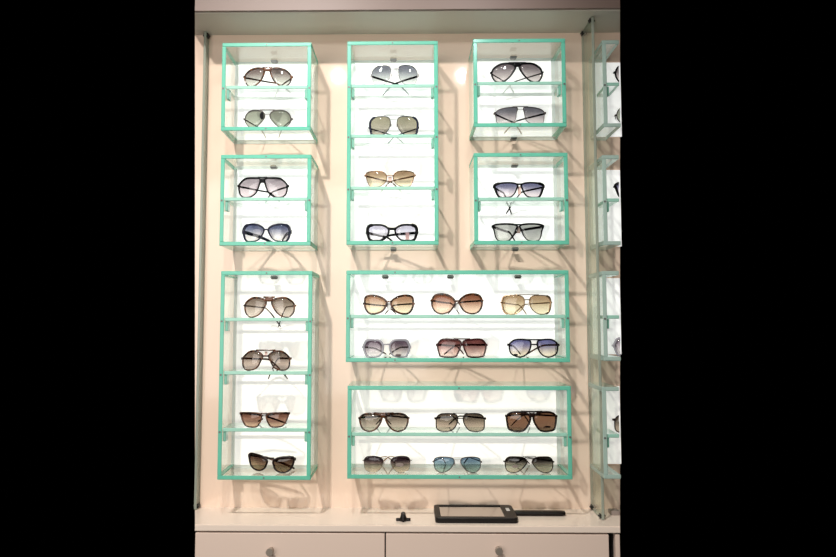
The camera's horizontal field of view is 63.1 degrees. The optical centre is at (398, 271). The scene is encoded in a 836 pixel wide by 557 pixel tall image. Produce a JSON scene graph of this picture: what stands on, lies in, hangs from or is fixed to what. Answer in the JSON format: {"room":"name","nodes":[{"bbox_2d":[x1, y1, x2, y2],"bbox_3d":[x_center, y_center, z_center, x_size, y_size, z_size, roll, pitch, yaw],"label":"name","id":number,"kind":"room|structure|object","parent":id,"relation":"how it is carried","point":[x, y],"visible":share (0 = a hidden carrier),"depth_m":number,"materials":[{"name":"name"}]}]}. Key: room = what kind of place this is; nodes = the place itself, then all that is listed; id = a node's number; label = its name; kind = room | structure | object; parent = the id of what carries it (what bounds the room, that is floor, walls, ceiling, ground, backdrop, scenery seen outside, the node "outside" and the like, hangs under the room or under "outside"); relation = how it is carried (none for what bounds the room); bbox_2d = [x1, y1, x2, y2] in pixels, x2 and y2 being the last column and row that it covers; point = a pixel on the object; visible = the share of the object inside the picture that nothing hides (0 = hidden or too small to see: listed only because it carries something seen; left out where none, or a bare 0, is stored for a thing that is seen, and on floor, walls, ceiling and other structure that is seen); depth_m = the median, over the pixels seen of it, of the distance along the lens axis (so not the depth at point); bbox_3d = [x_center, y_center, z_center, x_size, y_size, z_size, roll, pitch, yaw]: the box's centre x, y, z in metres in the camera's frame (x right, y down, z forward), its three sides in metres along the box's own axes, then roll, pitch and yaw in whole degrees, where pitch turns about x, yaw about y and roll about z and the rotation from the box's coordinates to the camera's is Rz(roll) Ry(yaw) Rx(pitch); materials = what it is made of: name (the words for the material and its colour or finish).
{"room":"shop","nodes":[
{"label":"shop","id":0,"kind":"room"},
{"bbox_2d":[195,33,619,508],"bbox_3d":[0.026,-0.031,2.103,1.339,1.532,0.030,0,-4,1],"label":"wall","id":1,"kind":"structure","parent":0,"point":[329,486],"depth_m":2.09,"materials":[{"name":"beige paint"}]},
{"bbox_2d":[217,271,318,479],"bbox_3d":[-0.375,0.296,1.994,0.262,0.585,0.150,0,-4,1],"label":"display box","id":2,"kind":"object","parent":1,"relation":"attached to","point":[297,336],"visible":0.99,"depth_m":2.06,"materials":[{"name":"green glass"}]},
{"bbox_2d":[239,412,289,427],"bbox_3d":[-0.376,0.423,1.947,0.134,0.044,0.092,-2,-5,26],"label":"sunglasses","id":3,"kind":"object","parent":2,"relation":"on","point":[254,416],"visible":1,"depth_m":1.93,"materials":[{"name":"black"}]},
{"bbox_2d":[241,349,291,378],"bbox_3d":[-0.377,0.274,1.995,0.144,0.095,0.123,0,-4,1],"label":"sunglasses","id":4,"kind":"object","parent":2,"relation":"on","point":[256,354],"visible":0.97,"depth_m":1.94,"materials":[{"name":"black plastic"}]},
{"bbox_2d":[223,423,311,431],"bbox_3d":[-0.375,0.451,1.966,0.239,0.010,0.102,0,-4,1],"label":"shelf","id":5,"kind":"object","parent":2,"relation":"attached to","point":[226,429],"depth_m":1.92,"materials":[{"name":"clear glass"}]},
{"bbox_2d":[224,369,312,374],"bbox_3d":[-0.375,0.292,1.977,0.239,0.010,0.102,0,-4,1],"label":"shelf","id":6,"kind":"object","parent":2,"relation":"attached to","point":[232,371],"depth_m":1.93,"materials":[{"name":"clear glass"}]},
{"bbox_2d":[225,318,312,320],"bbox_3d":[-0.375,0.141,1.988,0.239,0.010,0.102,0,-4,1],"label":"shelf","id":7,"kind":"object","parent":2,"relation":"attached to","point":[226,319],"depth_m":1.94,"materials":[{"name":"clear glass"}]},
{"bbox_2d":[243,296,295,326],"bbox_3d":[-0.370,0.120,2.006,0.152,0.090,0.124,0,-4,1],"label":"sunglasses","id":8,"kind":"object","parent":2,"relation":"on","point":[253,300],"visible":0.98,"depth_m":1.95,"materials":[{"name":"brown glass"}]},
{"bbox_2d":[248,452,295,472],"bbox_3d":[-0.349,0.550,1.968,0.129,0.054,0.122,-3,-5,40],"label":"sunglasses","id":9,"kind":"object","parent":2,"relation":"on","point":[255,459],"visible":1,"depth_m":1.94,"materials":[{"name":"black plastic"}]},
{"bbox_2d":[219,155,317,250],"bbox_3d":[-0.381,-0.200,2.030,0.263,0.264,0.150,0,-4,1],"label":"display box","id":10,"kind":"object","parent":1,"relation":"attached to","point":[298,209],"visible":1,"depth_m":2.10,"materials":[{"name":"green glass"}]},
{"bbox_2d":[237,177,288,202],"bbox_3d":[-0.393,-0.239,2.032,0.151,0.062,0.124,0,-4,1],"label":"sunglasses","id":11,"kind":"object","parent":10,"relation":"on","point":[261,179],"visible":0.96,"depth_m":1.98,"materials":[{"name":"black"}]},
{"bbox_2d":[242,223,291,241],"bbox_3d":[-0.381,-0.108,2.022,0.144,0.055,0.123,0,-4,1],"label":"sunglasses","id":12,"kind":"object","parent":10,"relation":"on","point":[252,226],"visible":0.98,"depth_m":1.97,"materials":[{"name":"black"}]},
{"bbox_2d":[225,197,311,206],"bbox_3d":[-0.381,-0.205,2.013,0.240,0.010,0.102,0,-4,1],"label":"shelf","id":13,"kind":"object","parent":10,"relation":"attached to","point":[307,200],"depth_m":1.96,"materials":[{"name":"clear glass"}]},
{"bbox_2d":[221,42,317,143],"bbox_3d":[-0.383,-0.533,2.054,0.261,0.262,0.150,0,-4,1],"label":"display box","id":14,"kind":"object","parent":1,"relation":"attached to","point":[301,103],"visible":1,"depth_m":2.12,"materials":[{"name":"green glass"}]},
{"bbox_2d":[243,67,292,96],"bbox_3d":[-0.384,-0.567,2.055,0.147,0.060,0.124,0,-4,1],"label":"sunglasses","id":15,"kind":"object","parent":14,"relation":"on","point":[255,71],"visible":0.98,"depth_m":2.00,"materials":[{"name":"brown"}]},
{"bbox_2d":[243,109,292,137],"bbox_3d":[-0.382,-0.442,2.045,0.145,0.055,0.123,0,-4,1],"label":"sunglasses","id":16,"kind":"object","parent":14,"relation":"on","point":[262,114],"visible":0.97,"depth_m":1.99,"materials":[{"name":"grey"}]},
{"bbox_2d":[226,85,311,99],"bbox_3d":[-0.384,-0.534,2.037,0.238,0.010,0.102,0,-4,1],"label":"shelf","id":17,"kind":"object","parent":14,"relation":"attached to","point":[307,88],"depth_m":1.99,"materials":[{"name":"clear glass"}]},
{"bbox_2d":[346,41,438,251],"bbox_3d":[-0.015,-0.365,2.036,0.264,0.604,0.150,0,-4,1],"label":"display box","id":18,"kind":"object","parent":1,"relation":"attached to","point":[417,204],"visible":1,"depth_m":2.10,"materials":[{"name":"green glass"}]},
{"bbox_2d":[364,170,415,192],"bbox_3d":[-0.023,-0.265,2.022,0.151,0.049,0.111,0,-4,1],"label":"sunglasses","id":19,"kind":"object","parent":18,"relation":"on","point":[390,180],"visible":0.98,"depth_m":1.98,"materials":[{"name":"brown glass"}]},
{"bbox_2d":[366,223,417,240],"bbox_3d":[-0.017,-0.108,2.017,0.152,0.053,0.124,0,-4,1],"label":"sunglasses","id":20,"kind":"object","parent":18,"relation":"on","point":[368,233],"visible":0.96,"depth_m":1.96,"materials":[{"name":"black plastic"}]},
{"bbox_2d":[351,186,433,195],"bbox_3d":[-0.016,-0.236,2.010,0.241,0.010,0.102,0,-4,1],"label":"shelf","id":21,"kind":"object","parent":18,"relation":"attached to","point":[353,188],"depth_m":1.96,"materials":[{"name":"clear glass"}]},
{"bbox_2d":[351,134,433,146],"bbox_3d":[-0.016,-0.388,2.020,0.241,0.010,0.102,0,-4,1],"label":"shelf","id":22,"kind":"object","parent":18,"relation":"attached to","point":[431,136],"depth_m":1.97,"materials":[{"name":"clear glass"}]},
{"bbox_2d":[351,84,433,98],"bbox_3d":[-0.016,-0.536,2.031,0.241,0.010,0.102,0,-4,1],"label":"shelf","id":23,"kind":"object","parent":18,"relation":"attached to","point":[431,86],"depth_m":1.98,"materials":[{"name":"clear glass"}]},
{"bbox_2d":[368,115,418,142],"bbox_3d":[-0.012,-0.421,2.038,0.149,0.062,0.120,0,-4,1],"label":"sunglasses","id":24,"kind":"object","parent":18,"relation":"on","point":[413,117],"visible":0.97,"depth_m":1.99,"materials":[{"name":"black"}]},
{"bbox_2d":[370,65,418,95],"bbox_3d":[-0.010,-0.571,2.042,0.145,0.062,0.106,0,-4,1],"label":"sunglasses","id":25,"kind":"object","parent":18,"relation":"on","point":[380,68],"visible":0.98,"depth_m":2.00,"materials":[{"name":"silver metal"}]},
{"bbox_2d":[195,531,608,556],"bbox_3d":[0.009,1.155,1.903,1.132,0.869,0.195,0,-4,1],"label":"base cabinet","id":26,"kind":"object","parent":1,"relation":"attached to","point":[207,543],"visible":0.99,"depth_m":1.86,"materials":[{"name":"grey wood"}]},
{"bbox_2d":[195,507,619,532],"bbox_3d":[0.023,0.711,1.948,1.271,0.018,0.173,0,-4,1],"label":"countertop","id":27,"kind":"structure","parent":26,"relation":"on","point":[283,519],"depth_m":1.90,"materials":[{"name":"beige laminate"}]},
{"bbox_2d":[193,32,209,509],"bbox_3d":[-0.601,-0.019,2.080,0.020,1.456,0.030,0,-4,1],"label":"glass wall","id":28,"kind":"structure","parent":27,"relation":"on","point":[197,504],"depth_m":2.08,"materials":[{"name":"grey"}]},
{"bbox_2d":[396,512,410,521],"bbox_3d":[0.014,0.686,1.903,0.041,0.025,0.024,0,-4,1],"label":"display stand","id":29,"kind":"object","parent":27,"relation":"on","point":[403,518],"visible":1,"depth_m":1.90,"materials":[{"name":"black plastic"}]},
{"bbox_2d":[434,505,565,523],"bbox_3d":[0.292,0.694,1.949,0.375,0.016,0.138,0,-4,1],"label":"mirror","id":30,"kind":"object","parent":27,"relation":"on","point":[502,514],"visible":1,"depth_m":1.94,"materials":[{"name":"black plastic"}]},
{"bbox_2d":[580,17,605,519],"bbox_3d":[0.576,-0.024,2.019,0.020,1.456,0.117,0,-4,1],"label":"glass wall","id":31,"kind":"structure","parent":27,"relation":"on","point":[583,33],"depth_m":2.00,"materials":[{"name":"grey"}]},
{"bbox_2d":[195,0,619,12],"bbox_3d":[0.024,-0.819,1.984,1.242,0.118,0.012,0,-4,1],"label":"trim","id":32,"kind":"structure","parent":31,"relation":"attached to","point":[201,6],"depth_m":1.98,"materials":[{"name":"brown laminate"}]},
{"bbox_2d":[588,382,620,478],"bbox_3d":[0.618,0.455,1.967,0.093,0.252,0.150,0,-4,1],"label":"display box","id":33,"kind":"object","parent":31,"relation":"attached to","point":[610,393],"visible":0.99,"depth_m":2.03,"materials":[{"name":"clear glass"}]},
{"bbox_2d":[597,428,618,437],"bbox_3d":[0.600,0.464,1.950,0.036,0.010,0.102,0,-4,1],"label":"shelf","id":34,"kind":"object","parent":33,"relation":"attached to","point":[613,434],"depth_m":1.90,"materials":[{"name":"clear glass"}]},
{"bbox_2d":[612,415,618,431],"bbox_3d":[0.614,0.431,1.930,0.016,0.049,0.034,0,-4,1],"label":"sunglasses","id":35,"kind":"object","parent":33,"relation":"on","point":[616,419],"visible":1,"depth_m":1.92,"materials":[{"name":"black"}]},
{"bbox_2d":[588,271,620,360],"bbox_3d":[0.625,0.131,1.990,0.094,0.253,0.150,0,-4,1],"label":"display box","id":36,"kind":"object","parent":31,"relation":"attached to","point":[610,313],"visible":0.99,"depth_m":2.06,"materials":[{"name":"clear glass"}]},
{"bbox_2d":[600,315,618,318],"bbox_3d":[0.608,0.133,1.973,0.036,0.010,0.102,0,-4,1],"label":"shelf","id":37,"kind":"object","parent":36,"relation":"attached to","point":[601,316],"depth_m":1.92,"materials":[{"name":"green glass"}]},
{"bbox_2d":[612,337,620,355],"bbox_3d":[0.620,0.216,1.950,0.020,0.054,0.046,0,-4,1],"label":"sunglasses","id":38,"kind":"object","parent":36,"relation":"on","point":[617,340],"visible":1,"depth_m":1.93,"materials":[{"name":"grey"}]},
{"bbox_2d":[588,155,621,249],"bbox_3d":[0.633,-0.199,2.014,0.095,0.259,0.150,0,-4,1],"label":"display box","id":39,"kind":"object","parent":31,"relation":"attached to","point":[609,203],"visible":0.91,"depth_m":2.08,"materials":[{"name":"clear glass"}]},
{"bbox_2d":[598,198,618,207],"bbox_3d":[0.615,-0.200,1.997,0.037,0.010,0.102,0,-4,1],"label":"shelf","id":40,"kind":"object","parent":39,"relation":"attached to","point":[605,203],"depth_m":1.95,"materials":[{"name":"clear glass"}]},
{"bbox_2d":[613,182,618,196],"bbox_3d":[0.631,-0.234,1.978,0.014,0.046,0.032,0,-4,1],"label":"sunglasses","id":41,"kind":"object","parent":39,"relation":"on","point":[616,185],"visible":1,"depth_m":1.97,"materials":[{"name":"black plastic"}]},
{"bbox_2d":[589,40,621,140],"bbox_3d":[0.641,-0.538,2.038,0.096,0.257,0.150,0,-4,1],"label":"display box","id":42,"kind":"object","parent":31,"relation":"attached to","point":[607,88],"visible":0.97,"depth_m":2.10,"materials":[{"name":"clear glass"}]},
{"bbox_2d":[597,82,618,96],"bbox_3d":[0.623,-0.539,2.021,0.037,0.010,0.102,0,-4,1],"label":"shelf","id":43,"kind":"object","parent":42,"relation":"attached to","point":[605,84],"depth_m":1.97,"materials":[{"name":"clear glass"}]},
{"bbox_2d":[613,66,618,81],"bbox_3d":[0.638,-0.576,2.001,0.014,0.050,0.027,0,-4,1],"label":"sunglasses","id":44,"kind":"object","parent":42,"relation":"on","point":[617,68],"visible":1,"depth_m":1.99,"materials":[{"name":"black plastic"}]},
{"bbox_2d":[608,508,619,514],"bbox_3d":[0.626,0.698,1.972,0.025,0.012,0.030,0,-4,1],"label":"case","id":45,"kind":"object","parent":27,"relation":"on","point":[613,511],"visible":1,"depth_m":1.96,"materials":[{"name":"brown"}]},
{"bbox_2d":[346,270,569,361],"bbox_3d":[0.169,0.132,1.997,0.631,0.259,0.150,0,-4,1],"label":"display box","id":46,"kind":"object","parent":1,"relation":"attached to","point":[423,328],"visible":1,"depth_m":2.06,"materials":[{"name":"green glass"}]},
{"bbox_2d":[362,339,410,357],"bbox_3d":[-0.033,0.223,1.992,0.141,0.054,0.122,0,-4,1],"label":"sunglasses","id":47,"kind":"object","parent":46,"relation":"on","point":[368,343],"visible":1,"depth_m":1.94,"materials":[{"name":"grey"}]},
{"bbox_2d":[363,294,414,314],"bbox_3d":[-0.026,0.099,2.002,0.150,0.058,0.124,0,-4,1],"label":"sunglasses","id":48,"kind":"object","parent":46,"relation":"on","point":[389,306],"visible":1,"depth_m":1.95,"materials":[{"name":"black"}]},
{"bbox_2d":[430,293,483,314],"bbox_3d":[0.169,0.097,1.999,0.152,0.061,0.124,0,-4,1],"label":"sunglasses","id":49,"kind":"object","parent":46,"relation":"on","point":[445,298],"visible":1,"depth_m":1.94,"materials":[{"name":"black"}]},
{"bbox_2d":[350,315,564,317],"bbox_3d":[0.168,0.132,1.980,0.608,0.010,0.102,0,-4,1],"label":"shelf","id":50,"kind":"object","parent":46,"relation":"attached to","point":[351,316],"depth_m":1.93,"materials":[{"name":"green glass"}]},
{"bbox_2d":[436,338,487,357],"bbox_3d":[0.182,0.222,1.990,0.148,0.056,0.123,0,-4,1],"label":"sunglasses","id":51,"kind":"object","parent":46,"relation":"on","point":[445,342],"visible":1,"depth_m":1.93,"materials":[{"name":"red"}]},
{"bbox_2d":[500,294,551,314],"bbox_3d":[0.367,0.099,1.996,0.148,0.058,0.123,0,-4,1],"label":"sunglasses","id":52,"kind":"object","parent":46,"relation":"on","point":[514,295],"visible":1,"depth_m":1.94,"materials":[{"name":"gold metal"}]},
{"bbox_2d":[507,339,559,357],"bbox_3d":[0.386,0.222,1.986,0.148,0.054,0.123,0,-4,1],"label":"sunglasses","id":53,"kind":"object","parent":46,"relation":"on","point":[546,342],"visible":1,"depth_m":1.93,"materials":[{"name":"black"}]},
{"bbox_2d":[347,381,572,479],"bbox_3d":[0.172,0.456,1.974,0.626,0.257,0.150,0,-4,1],"label":"display box","id":54,"kind":"object","parent":1,"relation":"attached to","point":[421,401],"visible":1,"depth_m":2.04,"materials":[{"name":"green glass"}]},
{"bbox_2d":[358,412,409,431],"bbox_3d":[-0.040,0.430,1.978,0.146,0.055,0.124,0,-4,1],"label":"sunglasses","id":55,"kind":"object","parent":54,"relation":"on","point":[376,416],"visible":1,"depth_m":1.92,"materials":[{"name":"black"}]},
{"bbox_2d":[362,456,411,472],"bbox_3d":[-0.031,0.549,1.978,0.140,0.048,0.121,0,-4,1],"label":"sunglasses","id":56,"kind":"object","parent":54,"relation":"on","point":[399,461],"visible":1,"depth_m":1.92,"materials":[{"name":"silver metal"}]},
{"bbox_2d":[432,456,481,472],"bbox_3d":[0.168,0.550,1.974,0.140,0.046,0.121,0,-4,1],"label":"sunglasses","id":57,"kind":"object","parent":54,"relation":"on","point":[442,457],"visible":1,"depth_m":1.92,"materials":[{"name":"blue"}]},
{"bbox_2d":[352,427,566,436],"bbox_3d":[0.171,0.461,1.957,0.604,0.010,0.102,0,-4,1],"label":"shelf","id":58,"kind":"object","parent":54,"relation":"attached to","point":[354,433],"depth_m":1.91,"materials":[{"name":"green glass"}]},
{"bbox_2d":[434,413,485,431],"bbox_3d":[0.176,0.430,1.975,0.147,0.054,0.122,0,-4,1],"label":"sunglasses","id":59,"kind":"object","parent":54,"relation":"on","point":[449,418],"visible":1,"depth_m":1.92,"materials":[{"name":"black"}]},
{"bbox_2d":[503,456,553,472],"bbox_3d":[0.370,0.548,1.972,0.144,0.048,0.122,0,-4,1],"label":"sunglasses","id":60,"kind":"object","parent":54,"relation":"on","point":[518,460],"visible":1,"depth_m":1.91,"materials":[{"name":"black"}]},
{"bbox_2d":[505,411,557,431],"bbox_3d":[0.377,0.427,1.972,0.148,0.060,0.123,0,-4,1],"label":"sunglasses","id":61,"kind":"object","parent":54,"relation":"on","point":[516,421],"visible":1,"depth_m":1.91,"materials":[{"name":"black"}]},
{"bbox_2d":[469,38,566,140],"bbox_3d":[0.353,-0.538,2.042,0.267,0.267,0.150,0,-4,1],"label":"display box","id":62,"kind":"object","parent":1,"relation":"attached to","point":[486,96],"visible":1,"depth_m":2.11,"materials":[{"name":"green glass"}]},
{"bbox_2d":[490,62,543,92],"bbox_3d":[0.349,-0.577,2.045,0.157,0.061,0.124,0,-4,1],"label":"sunglasses","id":63,"kind":"object","parent":62,"relation":"on","point":[505,66],"visible":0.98,"depth_m":1.99,"materials":[{"name":"black plastic"}]},
{"bbox_2d":[477,81,560,95],"bbox_3d":[0.352,-0.542,2.026,0.244,0.010,0.102,0,-4,1],"label":"shelf","id":64,"kind":"object","parent":62,"relation":"attached to","point":[558,83],"depth_m":1.98,"materials":[{"name":"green glass"}]},
{"bbox_2d":[493,106,545,133],"bbox_3d":[0.356,-0.450,2.035,0.153,0.053,0.120,0,-4,1],"label":"sunglasses","id":65,"kind":"object","parent":62,"relation":"on","point":[514,109],"visible":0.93,"depth_m":1.98,"materials":[{"name":"grey"}]},
{"bbox_2d":[469,153,568,250],"bbox_3d":[0.353,-0.200,2.018,0.270,0.271,0.150,0,-4,1],"label":"display box","id":66,"kind":"object","parent":1,"relation":"attached to","point":[486,209],"visible":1,"depth_m":2.08,"materials":[{"name":"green glass"}]},
{"bbox_2d":[491,223,543,240],"bbox_3d":[0.346,-0.108,2.011,0.151,0.053,0.124,0,-4,1],"label":"sunglasses","id":67,"kind":"object","parent":66,"relation":"on","point":[519,229],"visible":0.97,"depth_m":1.96,"materials":[{"name":"black plastic"}]},
{"bbox_2d":[493,182,544,213],"bbox_3d":[0.350,-0.216,2.019,0.150,0.077,0.124,0,-4,1],"label":"sunglasses","id":68,"kind":"object","parent":66,"relation":"on","point":[535,185],"visible":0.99,"depth_m":1.97,"materials":[{"name":"black"}]},
{"bbox_2d":[478,197,563,206],"bbox_3d":[0.352,-0.204,2.001,0.246,0.010,0.102,0,-4,1],"label":"shelf","id":69,"kind":"object","parent":66,"relation":"attached to","point":[560,200],"depth_m":1.95,"materials":[{"name":"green glass"}]},
{"bbox_2d":[607,533,619,556],"bbox_3d":[0.624,1.155,1.906,0.064,0.869,0.169,0,-4,1],"label":"base cabinet","id":70,"kind":"object","parent":1,"relation":"attached to","point":[614,538],"visible":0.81,"depth_m":1.86,"materials":[{"name":"grey wood"}]},
{"bbox_2d":[195,10,619,34],"bbox_3d":[0.024,-0.812,2.066,1.337,0.120,0.154,0,-4,1],"label":"soffit","id":71,"kind":"structure","parent":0,"point":[501,21],"depth_m":2.06,"materials":[{"name":"beige paint"}]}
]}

